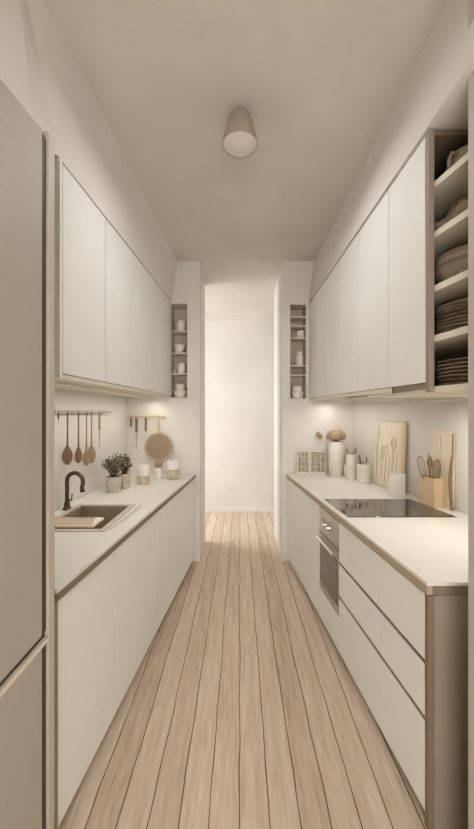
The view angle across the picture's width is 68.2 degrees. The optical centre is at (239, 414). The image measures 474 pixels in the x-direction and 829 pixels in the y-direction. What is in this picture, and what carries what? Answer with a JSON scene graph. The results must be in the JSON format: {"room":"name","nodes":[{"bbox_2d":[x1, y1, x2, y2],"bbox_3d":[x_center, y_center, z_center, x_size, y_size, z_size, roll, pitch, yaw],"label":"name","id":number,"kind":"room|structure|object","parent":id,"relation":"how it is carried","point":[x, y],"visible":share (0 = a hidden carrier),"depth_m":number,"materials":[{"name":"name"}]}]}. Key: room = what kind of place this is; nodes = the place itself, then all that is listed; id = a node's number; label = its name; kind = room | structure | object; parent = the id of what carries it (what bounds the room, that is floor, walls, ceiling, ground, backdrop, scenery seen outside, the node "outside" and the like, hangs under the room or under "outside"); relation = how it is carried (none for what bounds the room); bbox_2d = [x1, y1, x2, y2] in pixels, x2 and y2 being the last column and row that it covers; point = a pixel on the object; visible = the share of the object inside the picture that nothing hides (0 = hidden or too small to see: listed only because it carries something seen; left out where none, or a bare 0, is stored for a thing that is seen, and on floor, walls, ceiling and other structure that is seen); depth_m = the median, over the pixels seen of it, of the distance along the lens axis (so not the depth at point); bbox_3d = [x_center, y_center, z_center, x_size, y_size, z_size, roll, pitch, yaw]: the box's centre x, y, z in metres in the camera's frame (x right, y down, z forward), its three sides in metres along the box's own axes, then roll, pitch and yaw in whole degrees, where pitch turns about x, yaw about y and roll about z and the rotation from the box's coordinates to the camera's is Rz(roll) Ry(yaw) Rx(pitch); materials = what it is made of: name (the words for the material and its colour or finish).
{"room":"kitchen","nodes":[
{"label":"kitchen","id":0,"kind":"room"},
{"bbox_2d":[0,0,176,299],"bbox_3d":[-0.920,-1.091,1.090,0.560,0.959,4.980,0,0,0],"label":"wall","id":1,"kind":"structure","parent":0,"point":[38,66],"depth_m":1.56,"materials":[{"name":"paint"}]},
{"bbox_2d":[55,389,127,510],"bbox_3d":[-1.210,-0.035,1.090,0.120,3.070,4.980,0,0,0],"label":"wall","id":2,"kind":"structure","parent":0,"point":[114,425],"depth_m":2.64,"materials":[{"name":"paint"}]},
{"bbox_2d":[55,158,104,385],"bbox_3d":[-0.941,-0.618,1.682,0.410,0.937,0.464,0,0,0],"label":"upper cabinet","id":3,"kind":"object","parent":2,"relation":"attached to","point":[79,224],"visible":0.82,"depth_m":1.60,"materials":[{"name":"paint"}]},
{"bbox_2d":[55,382,153,399],"bbox_3d":[-0.860,-0.146,2.525,0.018,0.006,1.950,0,0,0],"label":"light strip","id":4,"kind":"object","parent":3,"relation":"attached to","point":[55,382],"visible":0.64,"depth_m":2.08,"materials":[{"name":"beige"}]},
{"bbox_2d":[55,410,110,412],"bbox_3d":[-1.125,-0.022,2.550,0.049,0.024,0.900,0,0,0],"label":"utensil rail","id":5,"kind":"object","parent":2,"relation":"attached to","point":[87,411],"visible":0.77,"depth_m":2.46,"materials":[{"name":"silver metal"}]},
{"bbox_2d":[62,409,72,464],"bbox_3d":[-1.108,0.145,2.248,0.062,0.355,0.021,0,0,-39],"label":"wooden spoon","id":6,"kind":"object","parent":5,"relation":"hanging from","point":[67,455],"visible":0.99,"depth_m":2.24,"materials":[{"name":"brown wood"}]},
{"bbox_2d":[74,412,81,462],"bbox_3d":[-1.108,0.150,2.401,0.050,0.365,0.021,0,0,-39],"label":"wooden spoon","id":7,"kind":"object","parent":5,"relation":"hanging from","point":[78,453],"visible":0.98,"depth_m":2.40,"materials":[{"name":"brown wood"}]},
{"bbox_2d":[83,410,89,465],"bbox_3d":[-1.108,0.168,2.526,0.052,0.400,0.021,0,0,-38],"label":"wooden spoon","id":8,"kind":"object","parent":5,"relation":"hanging from","point":[86,457],"visible":0.98,"depth_m":2.52,"materials":[{"name":"brown wood"}]},
{"bbox_2d":[88,410,95,462],"bbox_3d":[-1.108,0.165,2.611,0.062,0.395,0.021,0,0,-38],"label":"wooden spoon","id":9,"kind":"object","parent":5,"relation":"hanging from","point":[91,450],"visible":0.86,"depth_m":2.61,"materials":[{"name":"brown wood"}]},
{"bbox_2d":[98,410,100,447],"bbox_3d":[-1.108,0.118,2.760,0.016,0.300,0.016,0,0,6],"label":"knife","id":10,"kind":"object","parent":5,"relation":"hanging from","point":[99,415],"visible":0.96,"depth_m":2.76,"materials":[{"name":"brown wood"}]},
{"bbox_2d":[55,219,132,390],"bbox_3d":[-0.936,-0.632,2.143,0.420,0.953,0.454,0,0,0],"label":"upper cabinet","id":11,"kind":"object","parent":2,"relation":"attached to","point":[118,256],"visible":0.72,"depth_m":2.09,"materials":[{"name":"paint"}]},
{"bbox_2d":[78,254,152,393],"bbox_3d":[-0.930,-0.647,2.630,0.431,0.972,0.519,0,0,0],"label":"upper cabinet","id":12,"kind":"object","parent":2,"relation":"attached to","point":[142,280],"visible":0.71,"depth_m":2.59,"materials":[{"name":"paint"}]},
{"bbox_2d":[205,320,273,507],"bbox_3d":[0.000,0.000,5.410,5.200,3.000,0.100,0,0,0],"label":"wall","id":13,"kind":"structure","parent":0,"point":[239,354],"depth_m":5.36,"materials":[{"name":"paint"}]},
{"bbox_2d":[205,508,273,512],"bbox_3d":[0.000,1.469,5.353,5.000,0.062,0.014,0,0,0],"label":"baseboard","id":14,"kind":"structure","parent":13,"relation":"attached to","point":[207,510],"depth_m":5.34,"materials":[{"name":"paint"}]},
{"bbox_2d":[128,261,351,560],"bbox_3d":[0.100,-0.035,3.990,2.800,3.070,0.820,0,0,0],"label":"wall","id":15,"kind":"structure","parent":0,"point":[297,422],"depth_m":3.58,"materials":[{"name":"paint"}]},
{"bbox_2d":[104,279,170,396],"bbox_3d":[-0.923,-0.666,3.232,0.446,0.998,0.684,0,0,0],"label":"upper cabinet","id":16,"kind":"object","parent":15,"relation":"attached to","point":[161,302],"visible":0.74,"depth_m":3.16,"materials":[{"name":"paint"}]},
{"bbox_2d":[128,415,165,416],"bbox_3d":[-0.947,0.018,3.560,0.383,0.024,0.038,0,0,0],"label":"utensil rail","id":17,"kind":"object","parent":15,"relation":"attached to","point":[128,415],"visible":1,"depth_m":3.55,"materials":[{"name":"brown wood"}]},
{"bbox_2d":[135,418,137,449],"bbox_3d":[-1.050,0.183,3.550,0.024,0.350,0.012,0,0,0],"label":"knife","id":18,"kind":"object","parent":17,"relation":"hanging from","point":[136,419],"visible":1,"depth_m":3.55,"materials":[{"name":"brown wood"}]},
{"bbox_2d":[145,415,172,459],"bbox_3d":[-0.823,0.236,3.542,0.284,0.457,0.022,0,0,0],"label":"trivet","id":19,"kind":"object","parent":17,"relation":"hanging from","point":[158,446],"visible":1,"depth_m":3.54,"materials":[{"name":"brown wood"}]},
{"bbox_2d":[171,304,186,397],"bbox_3d":[-0.625,-0.651,3.679,0.173,0.966,0.195,0,0,0],"label":"niche shelf","id":20,"kind":"object","parent":15,"relation":"attached to","point":[178,311],"visible":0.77,"depth_m":3.77,"materials":[{"name":"wood"}]},
{"bbox_2d":[174,344,184,352],"bbox_3d":[-0.631,-0.677,3.650,0.116,0.085,0.116,0,0,0],"label":"bowl","id":21,"kind":"object","parent":20,"relation":"on","point":[179,348],"visible":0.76,"depth_m":3.61,"materials":[{"name":"beige ceramic"}]},
{"bbox_2d":[174,320,185,330],"bbox_3d":[-0.616,-0.917,3.650,0.105,0.115,0.105,0,0,45],"label":"mug","id":22,"kind":"object","parent":20,"relation":"on","point":[180,325],"visible":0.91,"depth_m":3.61,"materials":[{"name":"beige ceramic"}]},
{"bbox_2d":[173,391,186,396],"bbox_3d":[-0.625,-0.211,3.650,0.140,0.068,0.140,0,0,0],"label":"bowl","id":23,"kind":"object","parent":20,"relation":"on","point":[176,393],"visible":0.87,"depth_m":3.60,"materials":[{"name":"beige ceramic"}]},
{"bbox_2d":[176,384,184,390],"bbox_3d":[-0.621,-0.282,3.650,0.092,0.072,0.092,0,0,0],"label":"cup","id":24,"kind":"object","parent":23,"relation":"on","point":[179,387],"visible":0.97,"depth_m":3.61,"materials":[{"name":"beige ceramic"}]},
{"bbox_2d":[177,362,185,372],"bbox_3d":[-0.610,-0.479,3.638,0.088,0.115,0.088,0,0,0],"label":"vase","id":25,"kind":"object","parent":20,"relation":"on","point":[181,368],"visible":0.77,"depth_m":3.60,"materials":[{"name":"beige ceramic"}]},
{"bbox_2d":[290,304,305,398],"bbox_3d":[0.596,-0.643,3.679,0.167,0.971,0.195,0,0,0],"label":"niche shelf","id":26,"kind":"object","parent":15,"relation":"attached to","point":[297,311],"visible":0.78,"depth_m":3.71,"materials":[{"name":"wood"}]},
{"bbox_2d":[291,392,303,397],"bbox_3d":[0.600,-0.202,3.650,0.132,0.068,0.132,0,0,0],"label":"bowl","id":27,"kind":"object","parent":26,"relation":"on","point":[294,394],"visible":0.85,"depth_m":3.60,"materials":[{"name":"beige ceramic"}]},
{"bbox_2d":[292,386,301,391],"bbox_3d":[0.594,-0.266,3.650,0.104,0.060,0.104,0,0,0],"label":"pot","id":28,"kind":"object","parent":27,"relation":"on","point":[294,388],"visible":0.98,"depth_m":3.61,"materials":[{"name":"beige ceramic"}]},
{"bbox_2d":[295,352,303,364],"bbox_3d":[0.621,-0.580,3.650,0.086,0.148,0.086,0,0,0],"label":"jar","id":29,"kind":"object","parent":26,"relation":"on","point":[299,358],"visible":0.88,"depth_m":3.62,"materials":[{"name":"beige ceramic"}]},
{"bbox_2d":[295,330,304,337],"bbox_3d":[0.627,-0.831,3.653,0.093,0.085,0.084,0,0,39],"label":"mug","id":30,"kind":"object","parent":26,"relation":"on","point":[300,333],"visible":0.86,"depth_m":3.62,"materials":[{"name":"beige ceramic"}]},
{"bbox_2d":[309,294,343,399],"bbox_3d":[0.953,-0.637,3.393,0.496,0.998,0.364,0,0,0],"label":"upper cabinet","id":31,"kind":"object","parent":15,"relation":"attached to","point":[313,304],"visible":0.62,"depth_m":3.36,"materials":[{"name":"paint"}]},
{"bbox_2d":[58,513,426,828],"bbox_3d":[0.000,1.540,2.030,5.200,0.080,6.860,0,0,0],"label":"floor","id":32,"kind":"structure","parent":0,"point":[242,709],"depth_m":1.70,"materials":[{"name":"brown wood"}]},
{"bbox_2d":[0,79,54,828],"bbox_3d":[-0.881,0.292,0.734,0.530,2.415,0.868,0,0,0],"label":"refrigerator","id":33,"kind":"object","parent":32,"relation":"on","point":[27,152],"visible":1,"depth_m":1.01,"materials":[{"name":"paint"}]},
{"bbox_2d":[55,549,116,828],"bbox_3d":[-0.875,1.076,1.466,0.542,0.848,0.506,0,0,0],"label":"base cabinet","id":34,"kind":"object","parent":32,"relation":"on","point":[86,615],"visible":0.52,"depth_m":1.40,"materials":[{"name":"paint"}]},
{"bbox_2d":[117,513,156,709],"bbox_3d":[-0.851,1.076,2.040,0.589,0.848,0.638,0,0,0],"label":"base cabinet","id":35,"kind":"object","parent":32,"relation":"on","point":[137,555],"visible":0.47,"depth_m":1.96,"materials":[{"name":"paint"}]},
{"bbox_2d":[157,494,177,629],"bbox_3d":[-0.830,1.076,2.645,0.632,0.848,0.568,0,0,0],"label":"base cabinet","id":36,"kind":"object","parent":32,"relation":"on","point":[167,516],"visible":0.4,"depth_m":2.57,"materials":[{"name":"paint"}]},
{"bbox_2d":[178,479,193,587],"bbox_3d":[-0.806,1.076,3.252,0.679,0.848,0.643,0,0,0],"label":"base cabinet","id":37,"kind":"object","parent":32,"relation":"on","point":[186,495],"visible":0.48,"depth_m":3.18,"materials":[{"name":"paint"}]},
{"bbox_2d":[55,473,195,601],"bbox_3d":[-0.799,0.621,2.389,0.694,0.045,2.377,0,0,0],"label":"countertop","id":38,"kind":"structure","parent":37,"relation":"on","point":[77,554],"depth_m":1.84,"materials":[{"name":"stone"}]},
{"bbox_2d":[62,471,84,510],"bbox_3d":[-1.037,0.476,2.191,0.169,0.246,0.052,0,0,19],"label":"faucet","id":39,"kind":"object","parent":38,"relation":"on","point":[67,506],"visible":1,"depth_m":2.19,"materials":[{"name":"brown metal"}]},
{"bbox_2d":[55,504,135,531],"bbox_3d":[-0.882,0.674,2.055,0.385,0.161,0.534,0,0,0],"label":"sink","id":40,"kind":"object","parent":38,"relation":"in","point":[111,513],"visible":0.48,"depth_m":2.29,"materials":[{"name":"beige"}]},
{"bbox_2d":[55,517,103,527],"bbox_3d":[-0.910,0.586,1.903,0.290,0.015,0.143,0,0,0],"label":"chopping board","id":41,"kind":"object","parent":40,"relation":"on","point":[60,522],"visible":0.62,"depth_m":1.88,"materials":[{"name":"brown wood"}]},
{"bbox_2d":[101,452,126,492],"bbox_3d":[-0.989,0.445,2.725,0.184,0.309,0.196,0,0,0],"label":"potted plant","id":42,"kind":"object","parent":38,"relation":"on","point":[113,482],"visible":1,"depth_m":2.69,"materials":[{"name":"green plant"}]},
{"bbox_2d":[119,453,131,488],"bbox_3d":[-0.947,0.457,2.868,0.134,0.286,0.142,0,0,0],"label":"potted plant","id":43,"kind":"object","parent":38,"relation":"on","point":[125,475],"visible":0.69,"depth_m":2.84,"materials":[{"name":"green plant"}]},
{"bbox_2d":[137,463,148,484],"bbox_3d":[-0.842,0.514,3.040,0.106,0.170,0.106,0,0,0],"label":"canister","id":44,"kind":"object","parent":38,"relation":"on","point":[142,468],"visible":1,"depth_m":3.00,"materials":[{"name":"beige ceramic"}]},
{"bbox_2d":[137,463,148,476],"bbox_3d":[-0.842,0.481,3.040,0.106,0.104,0.106,0,0,0],"label":"cup","id":45,"kind":"object","parent":44,"relation":"on","point":[142,468],"depth_m":3.00,"materials":[{"name":"beige ceramic"}]},
{"bbox_2d":[137,476,148,484],"bbox_3d":[-0.842,0.567,3.040,0.104,0.066,0.104,0,0,0],"label":"cup","id":46,"kind":"object","parent":44,"relation":"on","point":[141,480],"depth_m":2.99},
{"bbox_2d":[154,461,161,478],"bbox_3d":[-0.765,0.521,3.280,0.074,0.157,0.074,0,0,0],"label":"glass jar","id":47,"kind":"object","parent":38,"relation":"on","point":[158,464],"visible":1,"depth_m":3.25,"materials":[{"name":"white glass"}]},
{"bbox_2d":[166,469,179,478],"bbox_3d":[-0.630,0.558,3.290,0.124,0.083,0.124,0,0,0],"label":"bowl","id":48,"kind":"object","parent":38,"relation":"on","point":[171,474],"visible":0.81,"depth_m":3.24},
{"bbox_2d":[166,460,179,469],"bbox_3d":[-0.630,0.474,3.290,0.126,0.083,0.126,0,0,0],"label":"bowl","id":49,"kind":"object","parent":48,"relation":"on","point":[170,464],"visible":1,"depth_m":3.24,"materials":[{"name":"beige ceramic"}]},
{"bbox_2d":[288,479,300,580],"bbox_3d":[0.856,1.076,3.312,0.737,0.848,0.523,0,0,0],"label":"base cabinet","id":50,"kind":"object","parent":32,"relation":"on","point":[294,493],"visible":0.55,"depth_m":3.28,"materials":[{"name":"paint"}]},
{"bbox_2d":[286,473,467,594],"bbox_3d":[0.956,0.623,2.416,0.766,0.045,2.394,0,0,-5],"label":"countertop","id":51,"kind":"structure","parent":50,"relation":"on","point":[432,553],"depth_m":1.74,"materials":[{"name":"stone"}]},
{"bbox_2d":[297,450,309,473],"bbox_3d":[0.640,0.482,3.548,0.126,0.234,0.024,0,0,0],"label":"picture frame","id":52,"kind":"object","parent":51,"relation":"on","point":[303,456],"visible":1,"depth_m":3.54,"materials":[{"name":"beige paper"}]},
{"bbox_2d":[298,452,307,471],"bbox_3d":[0.640,0.479,3.551,0.106,0.208,0.014,0,0,0],"label":"picture","id":53,"kind":"object","parent":52,"relation":"attached to","point":[302,456],"depth_m":3.54},
{"bbox_2d":[310,451,325,473],"bbox_3d":[0.791,0.485,3.548,0.164,0.230,0.024,0,0,0],"label":"picture frame","id":54,"kind":"object","parent":51,"relation":"on","point":[317,458],"visible":1,"depth_m":3.54,"materials":[{"name":"beige paper"}]},
{"bbox_2d":[326,430,345,476],"bbox_3d":[0.945,0.376,3.440,0.184,0.447,0.184,0,0,-21],"label":"jar","id":55,"kind":"object","parent":51,"relation":"on","point":[335,447],"visible":1,"depth_m":3.38,"materials":[{"name":"beige ceramic"}]},
{"bbox_2d":[346,453,356,479],"bbox_3d":[1.030,0.482,3.240,0.094,0.235,0.094,0,0,0],"label":"utensil holder","id":56,"kind":"object","parent":51,"relation":"on","point":[351,459],"visible":0.94,"depth_m":3.20,"materials":[{"name":"beige ceramic"}]},
{"bbox_2d":[357,463,369,483],"bbox_3d":[1.085,0.517,3.080,0.110,0.165,0.110,0,0,0],"label":"utensil holder","id":57,"kind":"object","parent":51,"relation":"on","point":[363,471],"visible":1,"depth_m":3.03,"materials":[{"name":"beige ceramic"}]},
{"bbox_2d":[372,426,378,483],"bbox_3d":[1.186,0.349,3.060,0.058,0.501,0.061,0,0,-13],"label":"wooden paddle","id":58,"kind":"object","parent":51,"relation":"on","point":[377,430],"visible":1,"depth_m":3.05,"materials":[{"name":"brown wood"}]},
{"bbox_2d":[324,499,456,517],"bbox_3d":[0.925,0.596,2.250,0.673,0.006,0.440,0,0,0],"label":"cooktop","id":59,"kind":"object","parent":51,"relation":"in","point":[351,508],"visible":1,"depth_m":2.19,"materials":[{"name":"black glass"}]},
{"bbox_2d":[376,421,407,487],"bbox_3d":[1.225,0.326,2.841,0.061,0.545,0.355,0,0,-8],"label":"serving board","id":60,"kind":"object","parent":51,"relation":"on","point":[392,435],"visible":0.92,"depth_m":2.83,"materials":[{"name":"brown wood"}]},
{"bbox_2d":[389,472,404,497],"bbox_3d":[1.158,0.517,2.575,0.108,0.165,0.108,0,0,0],"label":"canister","id":61,"kind":"object","parent":51,"relation":"on","point":[396,480],"visible":1,"depth_m":2.53,"materials":[{"name":"white ceramic"}]},
{"bbox_2d":[420,475,445,507],"bbox_3d":[1.271,0.505,2.310,0.084,0.188,0.140,0,0,-8],"label":"box","id":62,"kind":"object","parent":51,"relation":"on","point":[432,491],"visible":0.9,"depth_m":2.25,"materials":[{"name":"brown wood"}]},
{"bbox_2d":[417,455,426,478],"bbox_3d":[1.229,0.434,2.344,0.081,0.316,0.052,0,0,29],"label":"whisk","id":63,"kind":"object","parent":62,"relation":"in","point":[419,456],"visible":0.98,"depth_m":2.34,"materials":[{"name":"brown wood"}]},
{"bbox_2d":[428,454,430,477],"bbox_3d":[1.264,0.428,2.325,0.022,0.326,0.048,0,0,25],"label":"spatula","id":64,"kind":"object","parent":62,"relation":"in","point":[428,454],"visible":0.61,"depth_m":2.32,"materials":[{"name":"brown wood"}]},
{"bbox_2d":[432,459,440,478],"bbox_3d":[1.272,0.438,2.263,0.051,0.305,0.051,0,0,-22],"label":"wooden spoon","id":65,"kind":"object","parent":62,"relation":"in","point":[437,463],"visible":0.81,"depth_m":2.26,"materials":[{"name":"brown wood"}]},
{"bbox_2d":[430,429,454,508],"bbox_3d":[1.327,0.349,2.300,0.013,0.500,0.210,1,0,-8],"label":"cutting board","id":66,"kind":"object","parent":51,"relation":"on","point":[440,440],"visible":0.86,"depth_m":2.27,"materials":[{"name":"brown wood"}]},
{"bbox_2d":[448,433,453,510],"bbox_3d":[1.326,0.360,2.197,0.014,0.482,0.050,1,0,-8],"label":"wooden spatula","id":67,"kind":"object","parent":51,"relation":"on","point":[451,503],"visible":1,"depth_m":2.19,"materials":[{"name":"brown wood"}]},
{"bbox_2d":[301,490,319,614],"bbox_3d":[0.916,1.076,2.790,0.771,0.848,0.518,0,0,0],"label":"base cabinet","id":68,"kind":"object","parent":32,"relation":"on","point":[310,510],"visible":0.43,"depth_m":2.76,"materials":[{"name":"paint"}]},
{"bbox_2d":[320,587,338,650],"bbox_3d":[0.967,1.076,2.337,0.786,0.848,0.385,0,0,0],"label":"housing","id":69,"kind":"object","parent":32,"relation":"on","point":[329,616],"visible":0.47,"depth_m":2.31,"materials":[{"name":"paint"}]},
{"bbox_2d":[315,506,340,614],"bbox_3d":[0.789,0.948,2.337,0.502,0.576,0.379,0,0,0],"label":"oven","id":70,"kind":"object","parent":69,"relation":"in","point":[328,539],"visible":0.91,"depth_m":2.29,"materials":[{"name":"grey metal"}]},
{"bbox_2d":[339,522,383,727],"bbox_3d":[0.991,1.076,1.881,0.769,0.848,0.521,0,0,0],"label":"drawer unit","id":71,"kind":"object","parent":32,"relation":"on","point":[360,611],"visible":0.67,"depth_m":1.82,"materials":[{"name":"paint"}]},
{"bbox_2d":[381,557,467,828],"bbox_3d":[1.016,1.076,1.438,0.733,0.848,0.361,0,0,0],"label":"drawer unit","id":72,"kind":"object","parent":32,"relation":"on","point":[424,637],"visible":0.88,"depth_m":1.27,"materials":[{"name":"paint"}]},
{"bbox_2d":[44,0,446,319],"bbox_3d":[0.000,-1.555,2.030,5.200,0.230,6.860,0,0,0],"label":"ceiling","id":73,"kind":"structure","parent":0,"point":[318,82],"depth_m":1.78,"materials":[{"name":"paint"}]},
{"bbox_2d":[222,108,257,157],"bbox_3d":[0.000,-1.472,1.820,0.183,0.196,0.183,0,0,0],"label":"ceiling lamp","id":74,"kind":"object","parent":73,"relation":"attached to","point":[239,138],"visible":1,"depth_m":1.77,"materials":[{"name":"brown metal"}]},
{"bbox_2d":[223,131,256,157],"bbox_3d":[0.000,-1.392,1.820,0.179,0.036,0.179,0,0,0],"label":"diffuser","id":75,"kind":"object","parent":74,"relation":"attached to","point":[237,144],"depth_m":1.79,"materials":[{"name":"plastic"}]},
{"bbox_2d":[309,0,473,302],"bbox_3d":[1.053,-1.305,1.090,0.706,0.530,4.980,0,0,0],"label":"wall","id":76,"kind":"structure","parent":0,"point":[434,94],"depth_m":1.48,"materials":[{"name":"paint"}]},
{"bbox_2d":[389,137,425,387],"bbox_3d":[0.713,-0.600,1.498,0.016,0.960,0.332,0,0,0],"label":"upper cabinet","id":77,"kind":"object","parent":76,"relation":"attached to","point":[407,193],"visible":0.96,"depth_m":1.46,"materials":[{"name":"paint"}]},
{"bbox_2d":[352,397,467,513],"bbox_3d":[1.348,-0.035,2.350,0.330,3.070,2.470,0,0,-2],"label":"wall","id":78,"kind":"structure","parent":0,"point":[422,416],"depth_m":2.58,"materials":[{"name":"paint"}]},
{"bbox_2d":[317,279,345,398],"bbox_3d":[0.981,-0.628,3.025,0.551,0.994,0.369,0,0,0],"label":"upper cabinet","id":79,"kind":"object","parent":78,"relation":"attached to","point":[322,293],"visible":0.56,"depth_m":2.99,"materials":[{"name":"paint"}]},
{"bbox_2d":[327,261,352,397],"bbox_3d":[1.007,-0.619,2.660,0.604,0.991,0.359,0,0,0],"label":"upper cabinet","id":80,"kind":"object","parent":78,"relation":"attached to","point":[333,280],"visible":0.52,"depth_m":2.64,"materials":[{"name":"paint"}]},
{"bbox_2d":[340,233,365,396],"bbox_3d":[1.036,-0.610,2.280,0.661,0.988,0.399,0,0,0],"label":"upper cabinet","id":81,"kind":"object","parent":78,"relation":"attached to","point":[349,262],"visible":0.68,"depth_m":2.25,"materials":[{"name":"paint"}]},
{"bbox_2d":[359,190,394,394],"bbox_3d":[1.040,-0.600,1.873,0.670,0.985,0.414,0,0,0],"label":"upper cabinet","id":82,"kind":"object","parent":78,"relation":"attached to","point":[374,235],"visible":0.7,"depth_m":1.85,"materials":[{"name":"paint"}]},
{"bbox_2d":[344,395,435,401],"bbox_3d":[0.960,-0.104,2.320,0.400,0.021,0.500,0,0,0],"label":"extractor hood","id":83,"kind":"object","parent":82,"relation":"attached to","point":[368,398],"visible":0.94,"depth_m":2.18,"materials":[{"name":"silver metal"}]},
{"bbox_2d":[468,0,473,828],"bbox_3d":[1.139,-0.035,0.784,0.823,3.070,0.668,0,0,0],"label":"wall","id":84,"kind":"structure","parent":0,"point":[470,2],"depth_m":1.10,"materials":[{"name":"paint"}]},
{"bbox_2d":[392,128,467,396],"bbox_3d":[1.040,-0.577,1.396,0.668,0.991,0.532,0,0,0],"label":"open shelf","id":85,"kind":"object","parent":84,"relation":"attached to","point":[443,190],"visible":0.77,"depth_m":1.31,"materials":[{"name":"wood"}]},
{"bbox_2d":[426,398,467,401],"bbox_3d":[1.080,-0.074,1.710,0.018,0.006,0.620,0,0,0],"label":"light strip","id":86,"kind":"object","parent":85,"relation":"attached to","point":[461,398],"visible":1,"depth_m":1.79,"materials":[{"name":"beige plastic"}]},
{"bbox_2d":[434,258,467,283],"bbox_3d":[0.915,-0.530,1.385,0.256,0.092,0.256,0,0,0],"label":"bowl","id":87,"kind":"object","parent":85,"relation":"on","point":[452,269],"visible":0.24,"depth_m":1.34,"materials":[{"name":"ceramic"}]},
{"bbox_2d":[434,253,467,272],"bbox_3d":[0.915,-0.546,1.385,0.256,0.092,0.256,0,0,0],"label":"bowl","id":88,"kind":"object","parent":87,"relation":"on","point":[463,256],"visible":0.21,"depth_m":1.33,"materials":[{"name":"ceramic"}]},
{"bbox_2d":[434,249,467,268],"bbox_3d":[0.915,-0.563,1.385,0.256,0.092,0.256,0,0,0],"label":"bowl","id":89,"kind":"object","parent":88,"relation":"on","point":[465,251],"visible":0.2,"depth_m":1.33,"materials":[{"name":"ceramic"}]},
{"bbox_2d":[434,244,467,264],"bbox_3d":[0.915,-0.579,1.385,0.256,0.092,0.256,0,0,0],"label":"bowl","id":90,"kind":"object","parent":89,"relation":"on","point":[463,247],"visible":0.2,"depth_m":1.33,"materials":[{"name":"ceramic"}]},
{"bbox_2d":[434,196,467,230],"bbox_3d":[0.908,-0.765,1.386,0.270,0.159,0.253,0,0,0],"label":"bowl","id":91,"kind":"object","parent":85,"relation":"on","point":[461,204],"visible":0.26,"depth_m":1.34,"materials":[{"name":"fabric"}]},
{"bbox_2d":[437,382,467,385],"bbox_3d":[0.917,-0.114,1.383,0.238,0.016,0.238,0,0,0],"label":"plate","id":92,"kind":"object","parent":85,"relation":"on","point":[453,382],"visible":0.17,"depth_m":1.34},
{"bbox_2d":[437,378,467,382],"bbox_3d":[0.916,-0.129,1.384,0.238,0.016,0.238,0,0,0],"label":"plate","id":93,"kind":"object","parent":92,"relation":"on","point":[454,379],"visible":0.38,"depth_m":1.34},
{"bbox_2d":[436,373,467,379],"bbox_3d":[0.912,-0.144,1.382,0.244,0.016,0.244,0,0,0],"label":"plate","id":94,"kind":"object","parent":93,"relation":"on","point":[465,375],"visible":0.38,"depth_m":1.34,"materials":[{"name":"ceramic"}]},
{"bbox_2d":[436,369,467,375],"bbox_3d":[0.916,-0.159,1.385,0.244,0.016,0.244,0,0,0],"label":"plate","id":95,"kind":"object","parent":94,"relation":"on","point":[465,370],"visible":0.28,"depth_m":1.34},
{"bbox_2d":[436,365,467,371],"bbox_3d":[0.915,-0.174,1.385,0.244,0.016,0.244,0,0,0],"label":"plate","id":96,"kind":"object","parent":95,"relation":"on","point":[464,367],"visible":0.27,"depth_m":1.34,"materials":[{"name":"ceramic"}]},
{"bbox_2d":[436,361,467,368],"bbox_3d":[0.917,-0.189,1.386,0.244,0.016,0.244,0,0,0],"label":"plate","id":97,"kind":"object","parent":96,"relation":"on","point":[464,362],"visible":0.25,"depth_m":1.34,"materials":[{"name":"ceramic"}]},
{"bbox_2d":[436,357,467,364],"bbox_3d":[0.915,-0.204,1.385,0.244,0.016,0.244,0,0,0],"label":"plate","id":98,"kind":"object","parent":97,"relation":"on","point":[463,359],"visible":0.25,"depth_m":1.34,"materials":[{"name":"ceramic"}]},
{"bbox_2d":[444,145,467,172],"bbox_3d":[0.900,-0.943,1.375,0.190,0.140,0.190,0,0,19],"label":"pitcher","id":99,"kind":"object","parent":85,"relation":"on","point":[454,156],"visible":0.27,"depth_m":1.33,"materials":[{"name":"ceramic"}]},
{"bbox_3d":[0.914,-0.305,1.383,0.244,0.016,0.244,0,0,0],"label":"plate","id":100,"kind":"object","parent":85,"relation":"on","visible":0},
{"bbox_2d":[436,326,463,334],"bbox_3d":[0.912,-0.319,1.385,0.242,0.016,0.242,0,0,0],"label":"plate","id":101,"kind":"object","parent":100,"relation":"on","point":[447,330],"visible":0.08,"depth_m":1.35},
{"bbox_2d":[435,322,467,333],"bbox_3d":[0.912,-0.334,1.385,0.243,0.016,0.243,0,0,0],"label":"plate","id":102,"kind":"object","parent":101,"relation":"on","point":[462,323],"visible":0.17,"depth_m":1.34,"materials":[{"name":"ceramic"}]},
{"bbox_2d":[437,318,467,328],"bbox_3d":[0.915,-0.348,1.382,0.239,0.016,0.239,0,0,0],"label":"plate","id":103,"kind":"object","parent":102,"relation":"on","point":[464,319],"visible":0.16,"depth_m":1.34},
{"bbox_2d":[436,314,467,326],"bbox_3d":[0.915,-0.363,1.387,0.242,0.016,0.242,0,0,0],"label":"plate","id":104,"kind":"object","parent":103,"relation":"on","point":[465,315],"visible":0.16,"depth_m":1.34,"materials":[{"name":"ceramic"}]},
{"bbox_2d":[437,310,467,322],"bbox_3d":[0.913,-0.377,1.386,0.236,0.016,0.236,0,0,0],"label":"plate","id":105,"kind":"object","parent":104,"relation":"on","point":[466,311],"visible":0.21,"depth_m":1.34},
{"bbox_2d":[437,306,467,318],"bbox_3d":[0.915,-0.392,1.384,0.241,0.016,0.241,0,0,0],"label":"plate","id":106,"kind":"object","parent":105,"relation":"on","point":[460,309],"visible":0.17,"depth_m":1.34,"materials":[{"name":"ceramic"}]},
{"bbox_2d":[437,303,467,315],"bbox_3d":[0.912,-0.406,1.387,0.233,0.016,0.233,0,0,0],"label":"plate","id":107,"kind":"object","parent":106,"relation":"on","point":[462,304],"visible":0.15,"depth_m":1.34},
{"bbox_2d":[436,298,467,311],"bbox_3d":[0.913,-0.421,1.383,0.240,0.016,0.240,0,0,0],"label":"plate","id":108,"kind":"object","parent":107,"relation":"on","point":[461,301],"visible":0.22,"depth_m":1.34,"materials":[{"name":"ceramic"}]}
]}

